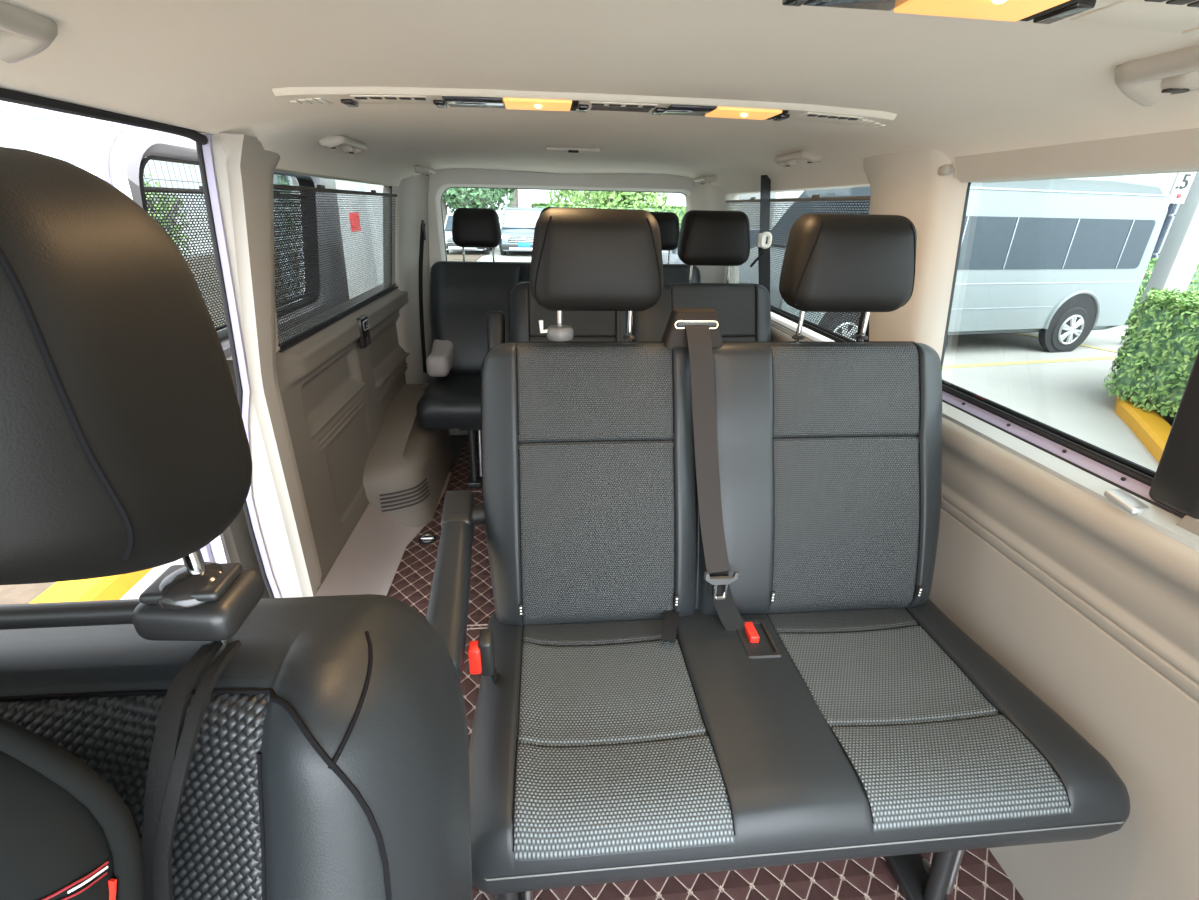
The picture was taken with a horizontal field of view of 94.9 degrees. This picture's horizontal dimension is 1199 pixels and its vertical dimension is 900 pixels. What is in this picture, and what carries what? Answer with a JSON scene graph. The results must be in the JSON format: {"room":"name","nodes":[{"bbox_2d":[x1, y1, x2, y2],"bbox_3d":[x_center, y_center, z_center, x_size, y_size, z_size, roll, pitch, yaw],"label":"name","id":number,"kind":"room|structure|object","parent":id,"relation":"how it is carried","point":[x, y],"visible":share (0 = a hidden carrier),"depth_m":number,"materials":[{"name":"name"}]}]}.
{"room":"vehicle interior","nodes":[
{"label":"vehicle interior","id":0,"kind":"room"},
{"bbox_2d":[226,284,409,589],"bbox_3d":[-0.953,-0.033,2.360,0.135,1.150,1.700,-1,24,-5],"label":"wall","id":1,"kind":"structure","parent":0,"point":[337,394],"depth_m":1.86,"materials":[{"name":"beige plastic"}]},
{"bbox_2d":[75,122,349,598],"bbox_3d":[-1.116,-0.144,2.006,0.172,1.708,1.301,-1,24,-5],"label":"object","id":2,"kind":"structure","parent":1,"relation":"in","point":[116,153],"depth_m":1.31,"materials":[{"name":"white paint"}]},
{"bbox_2d":[144,186,310,330],"bbox_3d":[-1.101,-0.617,1.740,0.055,0.380,0.990,-1,24,-5],"label":"sunshade","id":3,"kind":"object","parent":2,"relation":"attached to","point":[156,190],"visible":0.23,"depth_m":1.48,"materials":[{"name":"grey fabric"}]},
{"bbox_2d":[196,142,274,597],"bbox_3d":[-0.883,0.098,1.438,0.118,1.616,0.011,-1,24,-5],"label":"trim","id":4,"kind":"structure","parent":1,"relation":"attached to","point":[198,145],"depth_m":1.25,"materials":[{"name":"black rubber"}]},
{"bbox_2d":[202,134,281,597],"bbox_3d":[-0.873,0.094,1.449,0.123,1.615,0.020,-1,24,-5],"label":"trim","id":5,"kind":"structure","parent":1,"relation":"attached to","point":[207,148],"depth_m":1.27,"materials":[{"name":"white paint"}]},
{"bbox_2d":[212,135,302,597],"bbox_3d":[-0.857,0.062,1.523,0.170,1.615,0.158,-1,24,-5],"label":"trim","id":6,"kind":"structure","parent":1,"relation":"attached to","point":[271,522],"depth_m":1.45,"materials":[{"name":"plastic"}]},
{"bbox_2d":[219,133,321,596],"bbox_3d":[-0.810,-0.071,1.500,0.112,1.358,0.230,-1,24,-5],"label":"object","id":7,"kind":"structure","parent":1,"relation":"attached to","point":[250,167],"depth_m":1.32,"materials":[{"name":"plastic"}]},
{"bbox_2d":[279,286,397,352],"bbox_3d":[-0.909,-0.522,2.038,0.026,0.014,1.300,-1,24,-5],"label":"trim","id":8,"kind":"structure","parent":1,"relation":"attached to","point":[311,333],"depth_m":1.79,"materials":[{"name":"black rubber"}]},
{"bbox_2d":[356,315,370,348],"bbox_3d":[-0.875,-0.439,2.045,0.026,0.110,0.085,-1,24,-5],"label":"latch","id":9,"kind":"object","parent":1,"relation":"attached to","point":[364,340],"visible":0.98,"depth_m":2.02,"materials":[{"name":"black plastic"}]},
{"bbox_2d":[315,472,451,595],"bbox_3d":[-0.777,0.282,2.132,0.210,0.156,1.200,-1,24,-5],"label":"trim","id":10,"kind":"structure","parent":1,"relation":"attached to","point":[369,560],"depth_m":1.94,"materials":[{"name":"beige plastic"}]},
{"bbox_2d":[389,186,391,285],"bbox_3d":[-0.894,-0.714,1.935,0.072,0.470,1.285,-1,24,-5],"label":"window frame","id":11,"kind":"structure","parent":1,"relation":"in","point":[390,187],"depth_m":2.49,"materials":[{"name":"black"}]},
{"bbox_2d":[273,184,396,346],"bbox_3d":[-0.873,-0.706,1.944,0.058,0.398,1.270,-1,24,-5],"label":"window","id":12,"kind":"structure","parent":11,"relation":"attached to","point":[320,188],"depth_m":1.73,"materials":[{"name":"grey"}]},
{"bbox_2d":[383,174,433,383],"bbox_3d":[-0.912,-0.679,2.822,0.254,1.360,0.345,-1,24,-5],"label":"trim","id":13,"kind":"structure","parent":1,"relation":"attached to","point":[412,192],"depth_m":2.69,"materials":[{"name":"plastic"}]},
{"bbox_2d":[363,384,453,527],"bbox_3d":[-0.855,0.018,2.466,0.268,0.395,0.845,-1,24,-5],"label":"wheel arch cover","id":14,"kind":"object","parent":1,"relation":"attached to","point":[408,465],"visible":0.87,"depth_m":2.25,"materials":[{"name":"beige plastic"}]},
{"bbox_2d":[419,220,426,372],"bbox_3d":[-0.861,-0.739,2.706,0.084,0.725,0.029,-17,30,-36],"label":"belt","id":15,"kind":"object","parent":1,"relation":"attached to","point":[422,231],"visible":1,"depth_m":2.68,"materials":[{"name":"black fabric"}]},
{"bbox_2d":[428,168,692,434],"bbox_3d":[-0.171,-0.755,3.057,1.680,1.560,0.183,-1,24,-5],"label":"door frame","id":16,"kind":"structure","parent":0,"point":[443,179],"depth_m":2.72,"materials":[{"name":"plastic"}]},
{"bbox_2d":[441,187,686,262],"bbox_3d":[-0.162,-1.093,2.894,1.290,0.510,0.035,-1,24,-5],"label":"window","id":17,"kind":"structure","parent":16,"relation":"in","point":[449,187],"depth_m":2.81,"materials":[{"name":"clear glass"}]},
{"bbox_2d":[0,0,1198,194],"bbox_3d":[-0.013,-0.668,1.114,1.660,0.196,3.670,-1,24,-5],"label":"ceiling","id":18,"kind":"structure","parent":0,"point":[954,86],"depth_m":0.77,"materials":[{"name":"fabric"}]},
{"bbox_2d":[0,1,57,62],"bbox_3d":[-0.593,-0.371,0.437,0.100,0.053,0.337,-1,24,-5],"label":"handle","id":19,"kind":"object","parent":18,"relation":"attached to","point":[24,34],"visible":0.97,"depth_m":0.55,"materials":[{"name":"plastic"}]},
{"bbox_2d":[0,88,207,144],"bbox_3d":[-0.711,-0.263,0.279,0.029,0.029,1.852,-1,24,-6],"label":"trim","id":20,"kind":"structure","parent":18,"relation":"attached to","point":[6,95],"depth_m":0.82,"materials":[{"name":"black rubber"}]},
{"bbox_2d":[319,135,366,154],"bbox_3d":[-0.692,-0.829,1.496,0.064,0.033,0.225,-1,24,-5],"label":"handle","id":21,"kind":"object","parent":18,"relation":"attached to","point":[353,147],"visible":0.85,"depth_m":1.43,"materials":[{"name":"plastic"}]},
{"bbox_2d":[414,165,435,175],"bbox_3d":[-0.763,-1.226,2.422,0.060,0.033,0.205,-1,24,-5],"label":"handle","id":22,"kind":"object","parent":18,"relation":"attached to","point":[426,171],"visible":1,"depth_m":2.34,"materials":[{"name":"plastic"}]},
{"bbox_2d":[546,147,600,152],"bbox_3d":[-0.088,-1.008,1.851,0.185,0.015,0.020,-1,24,-5],"label":"rail","id":23,"kind":"object","parent":18,"relation":"attached to","point":[570,150],"visible":0.99,"depth_m":1.84,"materials":[{"name":"plastic"}]},
{"bbox_2d":[272,87,896,127],"bbox_3d":[0.004,-0.634,1.016,1.110,0.029,0.122,-1,24,-5],"label":"ceiling light panel","id":24,"kind":"object","parent":18,"relation":"attached to","point":[300,96],"visible":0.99,"depth_m":0.98,"materials":[{"name":"beige plastic"}]},
{"bbox_2d":[341,99,358,106],"bbox_3d":[-0.450,-0.626,0.993,0.018,0.008,0.047,-1,24,-5],"label":"switch","id":25,"kind":"object","parent":24,"relation":"attached to","point":[349,102],"depth_m":0.98,"materials":[{"name":"black plastic"}]},
{"bbox_2d":[350,95,434,104],"bbox_3d":[-0.366,-0.625,0.983,0.130,0.006,0.082,-1,24,-5],"label":"vent","id":26,"kind":"object","parent":24,"relation":"attached to","point":[354,99],"depth_m":0.97,"materials":[{"name":"beige plastic"}]},
{"bbox_2d":[433,100,446,107],"bbox_3d":[-0.291,-0.633,1.006,0.018,0.007,0.047,-1,24,-5],"label":"switch","id":27,"kind":"object","parent":24,"relation":"attached to","point":[439,103],"depth_m":0.99,"materials":[{"name":"black plastic"}]},
{"bbox_2d":[442,96,504,107],"bbox_3d":[-0.225,-0.629,0.996,0.103,0.006,0.090,-1,24,-5],"label":"reading lamp","id":28,"kind":"object","parent":24,"relation":"on","point":[453,101],"depth_m":0.98,"materials":[{"name":"silver metal"}]},
{"bbox_2d":[577,104,588,111],"bbox_3d":[-0.031,-0.640,1.030,0.018,0.007,0.047,-1,24,-5],"label":"switch","id":29,"kind":"object","parent":24,"relation":"attached to","point":[580,107],"depth_m":1.01,"materials":[{"name":"black plastic"}]},
{"bbox_2d":[588,101,657,111],"bbox_3d":[0.041,-0.636,1.020,0.123,0.003,0.082,-1,24,-5],"label":"vent","id":30,"kind":"object","parent":24,"relation":"attached to","point":[630,106],"depth_m":1.00,"materials":[{"name":"beige plastic"}]},
{"bbox_2d":[652,107,665,114],"bbox_3d":[0.112,-0.642,1.044,0.018,0.007,0.047,-1,24,-5],"label":"switch","id":31,"kind":"object","parent":24,"relation":"attached to","point":[657,110],"depth_m":1.03,"materials":[{"name":"black plastic"}]},
{"bbox_2d":[663,104,716,115],"bbox_3d":[0.167,-0.637,1.032,0.084,0.005,0.090,-1,24,-5],"label":"reading lamp","id":32,"kind":"object","parent":24,"relation":"on","point":[668,109],"depth_m":1.01,"materials":[{"name":"silver metal"}]},
{"bbox_2d":[772,114,789,120],"bbox_3d":[0.351,-0.645,1.067,0.018,0.007,0.047,-1,24,-5],"label":"switch","id":33,"kind":"object","parent":24,"relation":"attached to","point":[777,117],"depth_m":1.05,"materials":[{"name":"black plastic"}]},
{"bbox_2d":[790,112,863,123],"bbox_3d":[0.435,-0.638,1.059,0.110,0.008,0.082,-1,24,-5],"label":"vent","id":34,"kind":"object","parent":24,"relation":"attached to","point":[825,117],"depth_m":1.04,"materials":[{"name":"beige plastic"}]},
{"bbox_2d":[694,175,716,184],"bbox_3d":[0.486,-1.246,2.541,0.060,0.033,0.205,-1,24,-5],"label":"handle","id":35,"kind":"object","parent":18,"relation":"attached to","point":[712,178],"visible":1,"depth_m":2.46,"materials":[{"name":"plastic"}]},
{"bbox_2d":[774,150,822,167],"bbox_3d":[0.578,-0.853,1.614,0.064,0.033,0.225,-1,24,-5],"label":"handle","id":36,"kind":"object","parent":18,"relation":"attached to","point":[786,160],"visible":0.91,"depth_m":1.56,"materials":[{"name":"plastic"}]},
{"bbox_2d":[782,0,1198,37],"bbox_3d":[0.063,-0.377,0.436,1.110,0.029,0.122,-1,24,-5],"label":"console","id":37,"kind":"object","parent":18,"relation":"attached to","point":[1180,17],"visible":1,"depth_m":0.48,"materials":[{"name":"beige plastic"}]},
{"bbox_2d":[782,0,807,5],"bbox_3d":[0.171,-0.385,0.464,0.018,0.007,0.047,-1,24,-5],"label":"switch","id":38,"kind":"object","parent":37,"relation":"attached to","point":[784,2],"depth_m":0.48,"materials":[{"name":"black plastic"}]},
{"bbox_2d":[803,0,907,10],"bbox_3d":[0.226,-0.380,0.452,0.084,0.005,0.090,-1,24,-5],"label":"reading lamp","id":39,"kind":"object","parent":37,"relation":"on","point":[887,5],"depth_m":0.48,"materials":[{"name":"silver metal"}]},
{"bbox_2d":[1033,0,1095,23],"bbox_3d":[0.410,-0.388,0.487,0.018,0.007,0.047,-1,24,-5],"label":"switch","id":40,"kind":"object","parent":37,"relation":"attached to","point":[1067,9],"depth_m":0.48,"materials":[{"name":"black plastic"}]},
{"bbox_2d":[1071,0,1198,32],"bbox_3d":[0.494,-0.382,0.479,0.110,0.008,0.082,-1,24,-5],"label":"vent","id":41,"kind":"object","parent":37,"relation":"attached to","point":[1164,16],"depth_m":0.49,"materials":[{"name":"beige plastic"}]},
{"bbox_2d":[954,128,1198,182],"bbox_3d":[0.829,-0.236,0.351,0.084,0.058,1.675,-1,24,-5],"label":"trim","id":42,"kind":"structure","parent":18,"relation":"attached to","point":[1177,151],"depth_m":0.84,"materials":[{"name":"plastic"}]},
{"bbox_2d":[1114,45,1198,106],"bbox_3d":[0.668,-0.384,0.527,0.102,0.053,0.337,-1,24,-5],"label":"handle","id":43,"kind":"object","parent":18,"relation":"attached to","point":[1147,81],"visible":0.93,"depth_m":0.62,"materials":[{"name":"plastic"}]},
{"bbox_2d":[387,431,1023,899],"bbox_3d":[0.045,0.613,1.649,1.494,0.020,3.600,-1,24,-5],"label":"floor","id":44,"kind":"structure","parent":0,"point":[980,876],"depth_m":1.10,"materials":[{"name":"brown leather"}]},
{"bbox_2d":[0,147,472,899],"bbox_3d":[-0.343,0.538,0.257,0.512,1.244,0.749,-1,24,-5],"label":"seat","id":45,"kind":"object","parent":44,"relation":"on","point":[330,760],"visible":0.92,"depth_m":0.33,"materials":[{"name":"leather"}]},
{"bbox_2d":[0,562,264,640],"bbox_3d":[-0.371,0.103,0.361,0.267,0.046,0.056,-1,24,-5],"label":"bracket","id":46,"kind":"object","parent":45,"relation":"attached to","point":[213,604],"visible":0.97,"depth_m":0.35,"materials":[{"name":"black plastic"}]},
{"bbox_2d":[0,640,241,899],"bbox_3d":[-0.399,0.285,0.292,0.352,0.326,0.225,-1,24,-5],"label":"bag","id":47,"kind":"object","parent":46,"relation":"hanging from","point":[66,833],"visible":1,"depth_m":0.26,"materials":[{"name":"black fabric"}]},
{"bbox_2d":[418,534,436,544],"bbox_3d":[-0.679,0.348,2.172,0.072,0.016,0.072,-1,24,-5],"label":"ring","id":48,"kind":"object","parent":44,"relation":"attached to","point":[426,539],"visible":1,"depth_m":2.17,"materials":[{"name":"silver metal"}]},
{"bbox_2d":[417,208,700,487],"bbox_3d":[-0.115,-0.499,2.647,1.427,1.198,0.713,-1,24,-5],"label":"bench","id":49,"kind":"object","parent":44,"relation":"on","point":[462,293],"visible":0.43,"depth_m":2.66,"materials":[{"name":"leather"}]},
{"bbox_2d":[417,373,480,428],"bbox_3d":[-0.109,-0.263,2.637,1.427,0.146,0.504,-1,24,-5],"label":"seat cushion","id":50,"kind":"object","parent":49,"relation":"on","point":[451,401],"depth_m":2.38,"materials":[{"name":"leather"}]},
{"bbox_2d":[486,207,770,351],"bbox_3d":[0.158,-0.164,1.886,1.099,1.210,0.737,-1,24,-5],"label":"bench","id":51,"kind":"object","parent":44,"relation":"on","point":[706,237],"visible":0.25,"depth_m":1.95,"materials":[{"name":"black leather"}]},
{"bbox_2d":[426,208,1129,899],"bbox_3d":[0.247,0.219,1.021,1.099,1.210,0.737,-1,24,-5],"label":"bench","id":52,"kind":"object","parent":44,"relation":"on","point":[621,732],"visible":0.94,"depth_m":1.04,"materials":[{"name":"leather"}]},
{"bbox_2d":[539,320,572,341],"bbox_3d":[-0.083,-0.243,1.107,0.062,0.038,0.054,10,25,20],"label":"hook","id":53,"kind":"object","parent":52,"relation":"on","point":[559,333],"visible":1,"depth_m":1.09,"materials":[{"name":"grey plastic"}]},
{"bbox_2d":[661,308,722,349],"bbox_3d":[0.186,-0.241,1.096,0.120,0.072,0.051,-1,24,-5],"label":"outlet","id":54,"kind":"object","parent":52,"relation":"attached to","point":[674,337],"depth_m":1.08,"materials":[{"name":"black metal"}]},
{"bbox_2d":[685,325,744,631],"bbox_3d":[0.216,0.069,1.074,0.082,0.576,0.260,-9,26,-22],"label":"belt","id":55,"kind":"object","parent":52,"relation":"on","point":[698,336],"visible":1,"depth_m":1.08,"materials":[{"name":"fabric"}]},
{"bbox_2d":[469,599,1129,894],"bbox_3d":[0.288,0.464,1.008,1.028,0.146,0.504,-1,24,-5],"label":"seat cushion","id":56,"kind":"object","parent":52,"relation":"on","point":[606,746],"depth_m":0.86,"materials":[{"name":"fabric"}]},
{"bbox_2d":[771,312,1198,899],"bbox_3d":[0.793,0.343,1.633,0.138,1.118,3.650,-1,24,-5],"label":"wall","id":57,"kind":"structure","parent":0,"point":[1090,606],"depth_m":0.93,"materials":[{"name":"beige plastic"}]},
{"bbox_2d":[450,435,467,470],"bbox_3d":[-0.037,0.665,1.653,1.660,0.060,3.700,-1,24,-5],"label":"trim","id":58,"kind":"structure","parent":57,"relation":"attached to","point":[457,441],"depth_m":3.13,"materials":[{"name":"black plastic"}]},
{"bbox_2d":[685,179,738,282],"bbox_3d":[0.555,-0.707,2.959,0.254,1.360,0.345,-1,24,-5],"label":"trim","id":59,"kind":"structure","parent":57,"relation":"attached to","point":[707,196],"depth_m":2.75,"materials":[{"name":"plastic"}]},
{"bbox_2d":[750,175,771,293],"bbox_3d":[0.624,-0.699,2.105,0.113,0.638,0.060,-1,24,-5],"label":"belt","id":60,"kind":"object","parent":57,"relation":"attached to","point":[763,258],"visible":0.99,"depth_m":2.06,"materials":[{"name":"fabric"}]},
{"bbox_2d":[771,308,843,340],"bbox_3d":[0.700,-0.743,2.082,0.072,0.470,1.340,-1,24,-5],"label":"window","id":61,"kind":"structure","parent":57,"relation":"in","point":[792,319],"depth_m":1.94,"materials":[{"name":"black rubber"}]},
{"bbox_2d":[725,194,869,340],"bbox_3d":[0.678,-0.734,2.078,0.060,0.408,1.330,-1,24,-5],"label":"sunshade","id":62,"kind":"object","parent":61,"relation":"attached to","point":[817,197],"visible":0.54,"depth_m":1.98,"materials":[{"name":"grey fabric"}]},
{"bbox_2d":[856,312,868,340],"bbox_3d":[0.717,-0.244,1.508,0.055,0.590,0.057,3,24,5],"label":"belt","id":63,"kind":"object","parent":57,"relation":"attached to","point":[861,313],"visible":0.02,"depth_m":1.48,"materials":[{"name":"black fabric"}]},
{"bbox_2d":[860,148,967,361],"bbox_3d":[0.729,-0.431,1.368,0.136,0.545,0.362,-1,24,-5],"label":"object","id":64,"kind":"structure","parent":57,"relation":"attached to","point":[908,184],"depth_m":1.24,"materials":[{"name":"plastic"}]},
{"bbox_2d":[938,162,954,175],"bbox_3d":[0.719,-0.593,1.144,0.033,0.042,0.056,-1,24,-5],"label":"coat hook","id":65,"kind":"object","parent":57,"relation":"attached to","point":[947,169],"visible":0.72,"depth_m":1.13,"materials":[{"name":"plastic"}]},
{"bbox_2d":[962,402,1125,480],"bbox_3d":[0.831,-0.006,1.005,0.006,0.006,0.486,-1,24,-5],"label":"screws","id":66,"kind":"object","parent":57,"relation":"attached to","point":[963,403],"depth_m":0.98,"materials":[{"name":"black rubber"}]},
{"bbox_2d":[942,379,1183,518],"bbox_3d":[0.883,0.196,0.534,0.036,0.038,1.750,-1,24,-5],"label":"trim","id":67,"kind":"structure","parent":57,"relation":"attached to","point":[1106,453],"depth_m":0.99,"materials":[{"name":"black rubber"}]},
{"bbox_2d":[942,391,1184,515],"bbox_3d":[0.885,0.207,0.539,0.034,0.023,1.750,-1,24,-5],"label":"trim","id":68,"kind":"structure","parent":57,"relation":"attached to","point":[1140,488],"depth_m":1.00,"materials":[{"name":"purple paint"}]},
{"bbox_2d":[941,182,1198,518],"bbox_3d":[0.853,-0.022,0.465,0.094,0.480,1.705,-1,24,-5],"label":"window","id":69,"kind":"structure","parent":57,"relation":"in","point":[969,183],"depth_m":0.79,"materials":[{"name":"black rubber"}]},
{"bbox_2d":[942,402,1198,551],"bbox_3d":[0.855,0.228,0.528,0.028,0.022,1.720,-1,24,-5],"label":"trim","id":70,"kind":"structure","parent":57,"relation":"attached to","point":[1161,520],"depth_m":0.95,"materials":[{"name":"plastic"}]},
{"bbox_2d":[1104,489,1148,513],"bbox_3d":[0.816,0.080,0.852,0.030,0.017,0.052,-1,24,-5],"label":"latch","id":71,"kind":"object","parent":57,"relation":"attached to","point":[1120,497],"depth_m":0.85,"materials":[{"name":"metal"}]},
{"bbox_2d":[1176,515,1198,535],"bbox_3d":[0.865,0.158,0.652,0.050,0.030,0.300,-1,24,-5],"label":"trim","id":72,"kind":"structure","parent":57,"relation":"attached to","point":[1191,524],"depth_m":0.78,"materials":[{"name":"beige plastic"}]},
{"label":"outside","id":73,"kind":"structure","parent":0,"visible":0},
{"bbox_2d":[119,214,1174,599],"bbox_3d":[-2.252,-8.439,23.494,120.000,0.001,110.000,-1,24,-5],"label":"ground","id":74,"kind":"structure","parent":73,"point":[1070,397],"depth_m":6.49,"materials":[{"name":"concrete"}]},
{"bbox_2d":[30,568,151,602],"bbox_3d":[-2.849,-0.986,6.412,0.250,0.150,19.000,-1,24,-5],"label":"kerb","id":75,"kind":"object","parent":74,"relation":"on","point":[114,587],"visible":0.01,"depth_m":2.58,"materials":[{"name":"yellow paint"}]},
{"bbox_2d":[0,102,298,330],"bbox_3d":[-3.519,-1.826,4.005,0.100,3.600,6.588,-1,24,-5],"label":"wire fence","id":76,"kind":"object","parent":74,"relation":"on","point":[55,128],"visible":0.02,"depth_m":3.54,"materials":[{"name":"metal"}]},
{"bbox_2d":[143,173,189,256],"bbox_3d":[-8.670,-4.176,10.485,1.720,2.493,2.101,-1,24,-5],"label":"tree","id":77,"kind":"object","parent":74,"relation":"on","point":[156,183],"visible":0.06,"depth_m":10.34,"materials":[{"name":"green plant"}]},
{"bbox_2d":[288,176,382,297],"bbox_3d":[-4.130,-3.910,9.202,0.530,3.200,3.325,-1,24,-5],"label":"wall panel","id":78,"kind":"object","parent":74,"relation":"on","point":[340,184],"visible":0.08,"depth_m":8.93,"materials":[{"name":"white paint"}]},
{"bbox_2d":[510,189,517,207],"bbox_3d":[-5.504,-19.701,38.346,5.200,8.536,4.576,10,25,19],"label":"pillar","id":79,"kind":"structure","parent":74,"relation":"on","point":[515,192],"depth_m":39.50,"materials":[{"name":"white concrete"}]},
{"bbox_2d":[662,225,772,263],"bbox_3d":[3.522,-4.211,12.327,4.560,1.500,2.140,4,24,6],"label":"car","id":80,"kind":"object","parent":74,"relation":"on","point":[674,257],"visible":0.02,"depth_m":11.70,"materials":[{"name":"grey paint"}]},
{"bbox_2d":[739,175,1171,352],"bbox_3d":[4.792,-2.708,7.935,5.960,2.420,2.262,-5,24,-14],"label":"van","id":81,"kind":"object","parent":74,"relation":"on","point":[1062,260],"visible":0.45,"depth_m":7.33,"materials":[{"name":"silver metal"}]},
{"bbox_2d":[738,173,1176,225],"bbox_3d":[9.812,-8.732,16.872,11.200,6.400,6.060,-1,24,-5],"label":"building","id":82,"kind":"structure","parent":74,"relation":"on","point":[1165,181],"depth_m":14.78,"materials":[{"name":"white paint"}]},
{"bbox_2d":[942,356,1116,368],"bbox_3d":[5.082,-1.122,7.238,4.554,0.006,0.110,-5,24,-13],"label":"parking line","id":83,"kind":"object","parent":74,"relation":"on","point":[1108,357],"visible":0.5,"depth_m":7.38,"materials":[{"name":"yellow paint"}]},
{"bbox_2d":[1016,333,1117,352],"bbox_3d":[6.980,-2.001,9.327,0.110,0.006,3.289,-10,26,-23],"label":"parking line","id":84,"kind":"object","parent":74,"relation":"on","point":[1016,333],"visible":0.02,"depth_m":8.38,"materials":[{"name":"yellow paint"}]},
{"bbox_2d":[1115,395,1171,462],"bbox_3d":[6.085,-0.345,5.404,6.289,0.150,1.586,-14,28,-31],"label":"kerb","id":85,"kind":"object","parent":74,"relation":"on","point":[1150,428],"visible":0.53,"depth_m":4.96,"materials":[{"name":"yellow paint"}]},
{"bbox_2d":[1102,287,1198,418],"bbox_3d":[6.634,-0.590,4.531,4.698,1.045,3.563,-1,24,-5],"label":"hedge","id":86,"kind":"object","parent":85,"relation":"on","point":[1154,371],"visible":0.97,"depth_m":5.17,"materials":[{"name":"green plant"}]},
{"bbox_2d":[1123,172,1198,344],"bbox_3d":[8.156,-3.228,7.771,0.620,3.600,0.260,-1,24,-5],"label":"gate post","id":87,"kind":"object","parent":74,"relation":"on","point":[1182,238],"visible":0.64,"depth_m":7.82,"materials":[{"name":"white paint"}]},
{"bbox_2d":[1124,258,1198,324],"bbox_3d":[12.195,-3.167,10.933,5.925,1.142,2.343,-1,24,-5],"label":"hedge","id":88,"kind":"object","parent":74,"relation":"on","point":[1194,283],"visible":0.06,"depth_m":9.93,"materials":[{"name":"green plant"}]},
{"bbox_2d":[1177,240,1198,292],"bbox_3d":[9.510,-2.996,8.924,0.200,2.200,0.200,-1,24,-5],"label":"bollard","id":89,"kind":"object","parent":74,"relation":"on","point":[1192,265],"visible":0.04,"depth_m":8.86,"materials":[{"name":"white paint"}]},
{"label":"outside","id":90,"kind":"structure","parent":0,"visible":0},
{"bbox_2d":[174,229,531,261],"bbox_3d":[6.243,-10.630,28.881,60.000,0.012,26.000,-1,24,-5],"label":"road","id":91,"kind":"structure","parent":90,"point":[509,254],"depth_m":22.00,"materials":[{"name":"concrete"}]},
{"bbox_2d":[277,175,295,230],"bbox_3d":[-18.663,-17.240,35.408,9.273,8.554,8.759,-10,26,-25],"label":"tree","id":92,"kind":"object","parent":91,"relation":"on","point":[281,179],"visible":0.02,"depth_m":32.47,"materials":[{"name":"green plant"}]},
{"bbox_2d":[444,214,494,254],"bbox_3d":[-5.334,-8.868,22.517,2.120,1.450,4.460,-1,24,-5],"label":"car","id":93,"kind":"object","parent":91,"relation":"on","point":[450,245],"visible":0.23,"depth_m":20.83,"materials":[{"name":"silver metal"}]},
{"bbox_2d":[447,238,454,243],"bbox_3d":[-5.135,-7.821,20.609,1.104,0.200,0.056,-1,24,-5],"label":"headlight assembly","id":94,"kind":"object","parent":93,"relation":"attached to","point":[449,240],"depth_m":20.55,"materials":[{"name":"white plastic"}]},
{"bbox_2d":[442,188,518,224],"bbox_3d":[-7.814,-13.930,27.351,7.645,6.748,6.673,-1,24,-5],"label":"tree","id":95,"kind":"object","parent":91,"relation":"on","point":[455,198],"visible":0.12,"depth_m":26.64,"materials":[{"name":"green plant"}]},
{"bbox_2d":[500,258,530,258],"bbox_3d":[-2.683,-7.064,20.324,9.500,0.006,0.140,-1,24,-5],"label":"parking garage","id":96,"kind":"structure","parent":91,"relation":"on","point":[500,258],"depth_m":20.24,"materials":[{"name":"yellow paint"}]},
{"bbox_2d":[499,207,542,254],"bbox_3d":[-3.041,-9.034,22.672,2.240,1.720,4.670,-1,24,-5],"label":"car","id":97,"kind":"object","parent":91,"relation":"on","point":[522,228],"visible":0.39,"depth_m":21.50,"materials":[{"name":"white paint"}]},
{"bbox_2d":[508,237,533,242],"bbox_3d":[-2.835,-7.897,20.700,1.178,0.200,0.056,-1,24,-5],"label":"grille","id":98,"kind":"object","parent":97,"relation":"attached to","point":[510,239],"depth_m":20.66,"materials":[{"name":"white plastic"}]},
{"bbox_2d":[531,202,685,227],"bbox_3d":[1.656,-10.690,26.404,9.940,2.156,1.609,-1,24,-5],"label":"hedge","id":99,"kind":"object","parent":91,"relation":"on","point":[680,211],"visible":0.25,"depth_m":25.56,"materials":[{"name":"green plant"}]},
{"bbox_2d":[548,190,672,205],"bbox_3d":[0.583,-17.010,37.055,8.867,8.084,8.242,-1,24,-5],"label":"tree","id":100,"kind":"object","parent":91,"relation":"on","point":[602,197],"visible":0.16,"depth_m":35.97,"materials":[{"name":"green plant"}]},
{"bbox_2d":[1151,203,1179,257],"bbox_3d":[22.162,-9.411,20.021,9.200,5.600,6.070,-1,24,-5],"label":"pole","id":101,"kind":"structure","parent":91,"relation":"on","point":[1172,208],"depth_m":17.39,"materials":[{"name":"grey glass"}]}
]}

